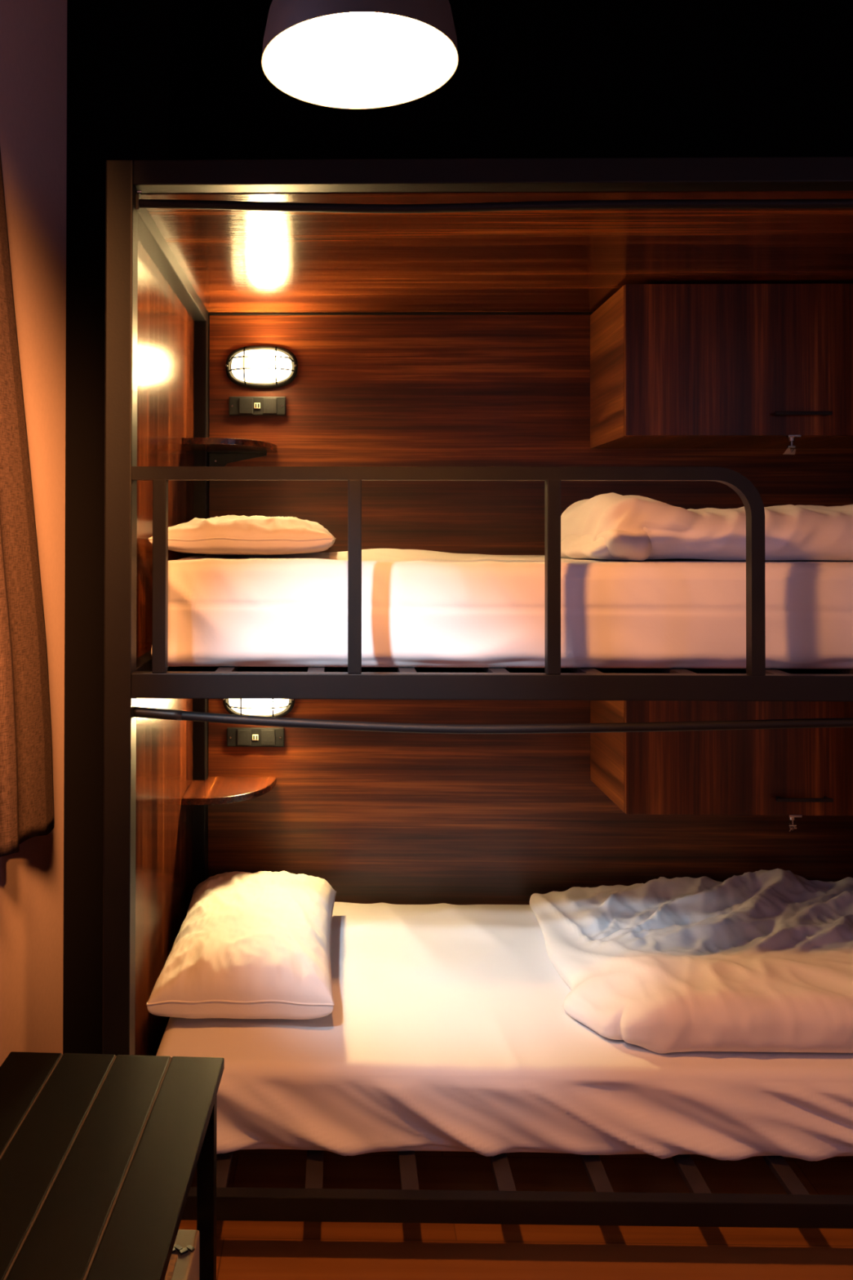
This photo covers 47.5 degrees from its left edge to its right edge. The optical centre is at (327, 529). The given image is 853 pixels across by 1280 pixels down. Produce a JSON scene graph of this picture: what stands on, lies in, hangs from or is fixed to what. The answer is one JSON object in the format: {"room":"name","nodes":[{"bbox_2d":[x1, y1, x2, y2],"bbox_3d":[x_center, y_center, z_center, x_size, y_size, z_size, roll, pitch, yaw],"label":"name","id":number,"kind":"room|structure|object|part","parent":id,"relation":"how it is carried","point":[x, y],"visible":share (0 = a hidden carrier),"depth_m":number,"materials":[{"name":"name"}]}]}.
{"room":"dormitory","nodes":[
{"label":"dormitory","id":0,"kind":"room"},
{"bbox_2d":[0,0,66,1066],"bbox_3d":[-0.742,-0.199,0.829,0.100,3.090,4.230,0,-1,1],"label":"wall","id":1,"kind":"structure","parent":0,"point":[33,33],"depth_m":2.24,"materials":[{"name":"paint"}]},
{"bbox_2d":[0,148,54,857],"bbox_3d":[-0.665,-0.419,0.800,0.054,2.202,2.972,0,-1,1],"label":"curtain","id":2,"kind":"object","parent":1,"relation":"hanging from","point":[26,763],"visible":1,"depth_m":1.99,"materials":[{"name":"brown fabric"}]},
{"bbox_2d":[62,0,852,1053],"bbox_3d":[0.841,-0.180,2.719,3.205,3.090,0.600,0,-1,1],"label":"wall","id":3,"kind":"structure","parent":0,"point":[147,79],"depth_m":2.92,"materials":[{"name":"black paint"}]},
{"bbox_2d":[178,1149,852,1279],"bbox_3d":[0.808,1.398,0.790,3.205,0.100,4.430,0,-1,1],"label":"floor","id":4,"kind":"structure","parent":0,"point":[245,1250],"depth_m":1.84,"materials":[{"name":"orange wood"}]},
{"bbox_2d":[0,1051,224,1279],"bbox_3d":[-0.352,1.078,0.959,0.335,0.540,1.050,0,-1,3],"label":"table","id":5,"kind":"object","parent":4,"relation":"on","point":[100,1154],"visible":1,"depth_m":1.25,"materials":[{"name":"black wood"}]},
{"bbox_2d":[164,1229,199,1279],"bbox_3d":[-0.334,1.104,1.160,0.261,0.134,0.554,0,-1,3],"label":"storage box","id":6,"kind":"object","parent":5,"relation":"on","point":[184,1263],"visible":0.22,"depth_m":1.38,"materials":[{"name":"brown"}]},
{"bbox_3d":[-0.335,1.040,1.148,0.234,0.005,0.476,0,0,1],"label":"honeycomb panel","id":7,"kind":"part","parent":6,"relation":"part of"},
{"bbox_3d":[-0.315,1.041,1.392,0.246,0.003,0.017,0,-1,3],"label":"scalloped trim","id":8,"kind":"part","parent":6,"relation":"part of","materials":[{"name":"black"}]},
{"bbox_3d":[-0.182,1.091,1.447,0.027,0.522,0.027,0,0,1],"label":"leg","id":9,"kind":"part","parent":5,"relation":"part of","materials":[{"name":"black wood"}]},
{"bbox_2d":[102,156,852,1228],"bbox_3d":[0.580,0.341,2.271,1.970,2.039,1.035,0,-1,1],"label":"bunk bed","id":10,"kind":"object","parent":4,"relation":"on","point":[433,314],"visible":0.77,"depth_m":2.37,"materials":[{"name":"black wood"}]},
{"bbox_3d":[-0.387,0.335,1.793,0.050,2.039,0.050,0,0,1],"label":"post","id":11,"kind":"part","parent":10,"relation":"part of","materials":[{"name":"black metal"}]},
{"bbox_3d":[-0.376,0.293,2.279,0.036,0.047,0.920,0,0,1],"label":"rail","id":12,"kind":"part","parent":10,"relation":"part of","materials":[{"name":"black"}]},
{"bbox_3d":[-0.398,0.824,2.274,0.014,1.010,0.920,0,0,1],"label":"panel","id":13,"kind":"part","parent":10,"relation":"part of","materials":[{"name":"brown wood"}]},
{"bbox_3d":[-0.396,-0.141,2.283,0.014,0.916,0.920,0,0,1],"label":"panel","id":14,"kind":"part","parent":10,"relation":"part of","materials":[{"name":"brown wood"}]},
{"bbox_3d":[-0.371,0.344,2.771,0.050,2.039,0.065,0,0,1],"label":"post","id":15,"kind":"part","parent":10,"relation":"part of","materials":[{"name":"black metal"}]},
{"bbox_2d":[182,776,276,804],"bbox_3d":[-0.266,0.751,2.659,0.235,0.074,0.235,0,-1,1],"label":"corner shelf","id":16,"kind":"object","parent":10,"relation":"attached to","point":[213,790],"visible":1,"depth_m":2.64,"materials":[{"name":"brown wood"}]},
{"bbox_2d":[182,437,276,466],"bbox_3d":[-0.265,-0.206,2.668,0.235,0.074,0.235,0,-1,1],"label":"corner shelf","id":17,"kind":"object","parent":10,"relation":"attached to","point":[222,451],"visible":0.93,"depth_m":2.68,"materials":[{"name":"brown wood"}]},
{"bbox_2d":[226,727,284,746],"bbox_3d":[-0.207,0.601,2.772,0.165,0.055,0.014,0,-1,1],"label":"power socket","id":18,"kind":"object","parent":10,"relation":"attached to","point":[236,736],"visible":1,"depth_m":2.77,"materials":[{"name":"black plastic"}]},
{"bbox_2d":[237,729,251,745],"bbox_3d":[-0.240,0.601,2.767,0.040,0.045,0.004,0,0,1],"label":"light switch","id":19,"kind":"object","parent":18,"relation":"attached to","point":[244,736],"depth_m":2.77,"materials":[{"name":"black plastic"}]},
{"bbox_2d":[261,729,275,745],"bbox_3d":[-0.171,0.601,2.766,0.040,0.045,0.004,0,0,1],"label":"light switch","id":20,"kind":"object","parent":18,"relation":"attached to","point":[268,736],"depth_m":2.76,"materials":[{"name":"black plastic"}]},
{"bbox_2d":[228,396,285,415],"bbox_3d":[-0.203,-0.357,2.780,0.165,0.055,0.014,0,-1,1],"label":"power socket","id":21,"kind":"object","parent":10,"relation":"attached to","point":[237,406],"visible":1,"depth_m":2.78,"materials":[{"name":"black plastic"}]},
{"bbox_2d":[239,398,253,413],"bbox_3d":[-0.235,-0.357,2.776,0.040,0.045,0.004,0,0,1],"label":"light switch","id":22,"kind":"object","parent":21,"relation":"attached to","point":[246,405],"depth_m":2.77,"materials":[{"name":"black plastic"}]},
{"bbox_2d":[262,398,276,413],"bbox_3d":[-0.166,-0.357,2.775,0.040,0.045,0.004,0,0,1],"label":"light switch","id":23,"kind":"object","parent":21,"relation":"attached to","point":[269,405],"depth_m":2.77,"materials":[{"name":"black"}]},
{"bbox_2d":[222,698,294,717],"bbox_3d":[-0.198,0.487,2.740,0.208,0.124,0.078,0,-1,1],"label":"lamp","id":24,"kind":"object","parent":10,"relation":"attached to","point":[250,707],"visible":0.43,"depth_m":2.73,"materials":[{"name":"white glass"}]},
{"bbox_2d":[225,345,297,388],"bbox_3d":[-0.190,-0.470,2.749,0.208,0.124,0.078,0,-1,1],"label":"lamp","id":25,"kind":"object","parent":10,"relation":"attached to","point":[253,366],"visible":1,"depth_m":2.75,"materials":[{"name":"black plastic"}]},
{"bbox_3d":[-0.190,-0.470,2.748,0.175,0.096,0.058,0,0,1],"label":"lamp glass","id":26,"kind":"part","parent":25,"relation":"part of","materials":[{"name":"white glass"}]},
{"bbox_3d":[0.220,0.076,1.776,1.162,0.381,0.025,0,0,1],"label":"guard rail","id":27,"kind":"part","parent":10,"relation":"part of","materials":[{"name":"black metal"}]},
{"bbox_3d":[0.573,0.290,1.768,1.869,0.047,0.027,0,0,1],"label":"bed rail","id":28,"kind":"part","parent":10,"relation":"part of","materials":[{"name":"black metal"}]},
{"bbox_3d":[0.574,-0.608,1.797,1.870,0.029,0.016,0,0,1],"label":"curtain rod","id":29,"kind":"part","parent":10,"relation":"part of","materials":[{"name":"black paint"}]},
{"bbox_3d":[0.582,-0.639,2.290,1.869,0.015,0.957,0,0,1],"label":"roof panel","id":30,"kind":"part","parent":10,"relation":"part of","materials":[{"name":"brown wood"}]},
{"bbox_2d":[151,548,852,668],"bbox_3d":[0.579,0.166,2.326,1.858,0.233,0.873,0,-1,1],"label":"mattress","id":31,"kind":"object","parent":10,"relation":"on","point":[420,608],"visible":0.81,"depth_m":1.90,"materials":[{"name":"white fabric"}]},
{"bbox_2d":[148,515,335,555],"bbox_3d":[-0.178,0.014,2.363,0.394,0.095,0.664,0,-1,1],"label":"pillow","id":32,"kind":"object","parent":31,"relation":"on","point":[228,535],"visible":0.97,"depth_m":2.05,"materials":[{"name":"white fabric"}]},
{"bbox_2d":[560,492,852,560],"bbox_3d":[1.021,-0.007,2.203,0.951,0.148,0.520,0,-1,1],"label":"duvet","id":33,"kind":"object","parent":31,"relation":"on","point":[612,526],"visible":0.98,"depth_m":1.98,"materials":[{"name":"white fabric"}]},
{"bbox_2d":[155,902,852,1161],"bbox_3d":[0.579,1.147,2.298,1.858,0.185,0.903,0,-1,1],"label":"mattress","id":34,"kind":"object","parent":10,"relation":"on","point":[448,1027],"visible":0.52,"depth_m":1.89,"materials":[{"name":"white fabric"}]},
{"bbox_2d":[146,871,336,1019],"bbox_3d":[-0.177,0.977,2.329,0.394,0.154,0.654,0,-1,1],"label":"pillow","id":35,"kind":"object","parent":34,"relation":"on","point":[246,945],"visible":1,"depth_m":2.10,"materials":[{"name":"white fabric"}]},
{"bbox_2d":[529,868,852,1053],"bbox_3d":[1.012,0.993,2.308,0.990,0.136,0.836,0,-1,1],"label":"duvet","id":36,"kind":"object","parent":34,"relation":"on","point":[760,961],"visible":1,"depth_m":2.15,"materials":[{"name":"white fabric"}]},
{"bbox_3d":[0.580,0.313,2.257,1.865,0.008,0.950,0,0,1],"label":"panel","id":37,"kind":"part","parent":10,"relation":"part of","materials":[{"name":"black metal"}]},
{"bbox_3d":[0.572,0.359,1.788,1.871,0.047,0.017,0,0,1],"label":"curtain rod","id":38,"kind":"part","parent":10,"relation":"part of","materials":[{"name":"black paint"}]},
{"bbox_3d":[0.571,1.246,1.760,1.869,0.044,0.027,0,0,1],"label":"bed rail","id":39,"kind":"part","parent":10,"relation":"part of","materials":[{"name":"black metal"}]},
{"bbox_3d":[0.588,0.830,2.772,1.865,1.010,0.016,0,0,1],"label":"panel","id":40,"kind":"part","parent":10,"relation":"part of","materials":[{"name":"brown wood"}]},
{"bbox_3d":[0.589,-0.149,2.780,1.865,0.943,0.016,0,0,1],"label":"panel","id":41,"kind":"part","parent":10,"relation":"part of","materials":[{"name":"brown wood"}]},
{"bbox_2d":[590,283,852,448],"bbox_3d":[1.128,-0.420,2.580,0.745,0.397,0.371,0,-1,1],"label":"upper cabinet","id":42,"kind":"object","parent":10,"relation":"attached to","point":[673,366],"visible":1,"depth_m":2.42,"materials":[{"name":"brown wood"}]},
{"bbox_3d":[1.189,-0.290,2.403,0.139,0.009,0.022,0,0,1],"label":"handle","id":43,"kind":"part","parent":42,"relation":"part of","materials":[{"name":"black metal"}]},
{"bbox_2d":[590,700,852,820],"bbox_3d":[1.127,0.533,2.572,0.745,0.397,0.371,0,-1,1],"label":"upper cabinet","id":44,"kind":"object","parent":10,"relation":"attached to","point":[793,773],"visible":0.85,"depth_m":2.41,"materials":[{"name":"brown wood"}]},
{"bbox_2d":[787,820,796,831],"bbox_3d":[1.173,0.746,2.417,0.021,0.030,0.007,0,-1,1],"label":"key","id":45,"kind":"object","parent":44,"relation":"in","point":[792,824],"visible":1,"depth_m":2.42,"materials":[{"name":"silver metal"}]},
{"bbox_3d":[1.171,0.740,2.417,0.018,0.017,0.007,0,0,1],"label":"blade","id":46,"kind":"part","parent":45,"relation":"part of","materials":[{"name":"silver metal"}]},
{"bbox_3d":[1.188,0.674,2.395,0.139,0.009,0.022,0,0,1],"label":"handle","id":47,"kind":"part","parent":44,"relation":"part of","materials":[{"name":"black metal"}]},
{"bbox_2d":[782,440,795,454],"bbox_3d":[1.168,-0.205,2.426,0.034,0.034,0.007,0,-1,1],"label":"key","id":48,"kind":"object","parent":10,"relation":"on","point":[788,451],"visible":1,"depth_m":2.42,"materials":[{"name":"silver metal"}]},
{"bbox_3d":[1.173,-0.214,2.426,0.018,0.017,0.007,0,0,1],"label":"blade","id":49,"kind":"part","parent":48,"relation":"part of","materials":[{"name":"silver metal"}]},
{"bbox_3d":[0.813,-1.792,0.818,3.205,0.100,4.430,0,-1,1],"label":"ceiling","id":50,"kind":"structure","parent":0,"visible":0},
{"bbox_2d":[261,0,458,109],"bbox_3d":[0.039,-1.143,1.135,0.230,1.194,0.230,0,-1,1],"label":"pendant lamp","id":51,"kind":"object","parent":50,"relation":"hanging from","point":[340,54],"visible":1,"depth_m":1.20,"materials":[{"name":"white glass"}]},
{"bbox_3d":[0.038,-0.617,1.130,0.068,0.098,0.068,0,0,1],"label":"bulb","id":52,"kind":"part","parent":51,"relation":"part of","materials":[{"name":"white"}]},
{"bbox_3d":[0.038,-0.619,1.130,0.230,0.146,0.230,0,0,1],"label":"lamp shade","id":53,"kind":"part","parent":51,"relation":"part of","materials":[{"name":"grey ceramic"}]}
]}

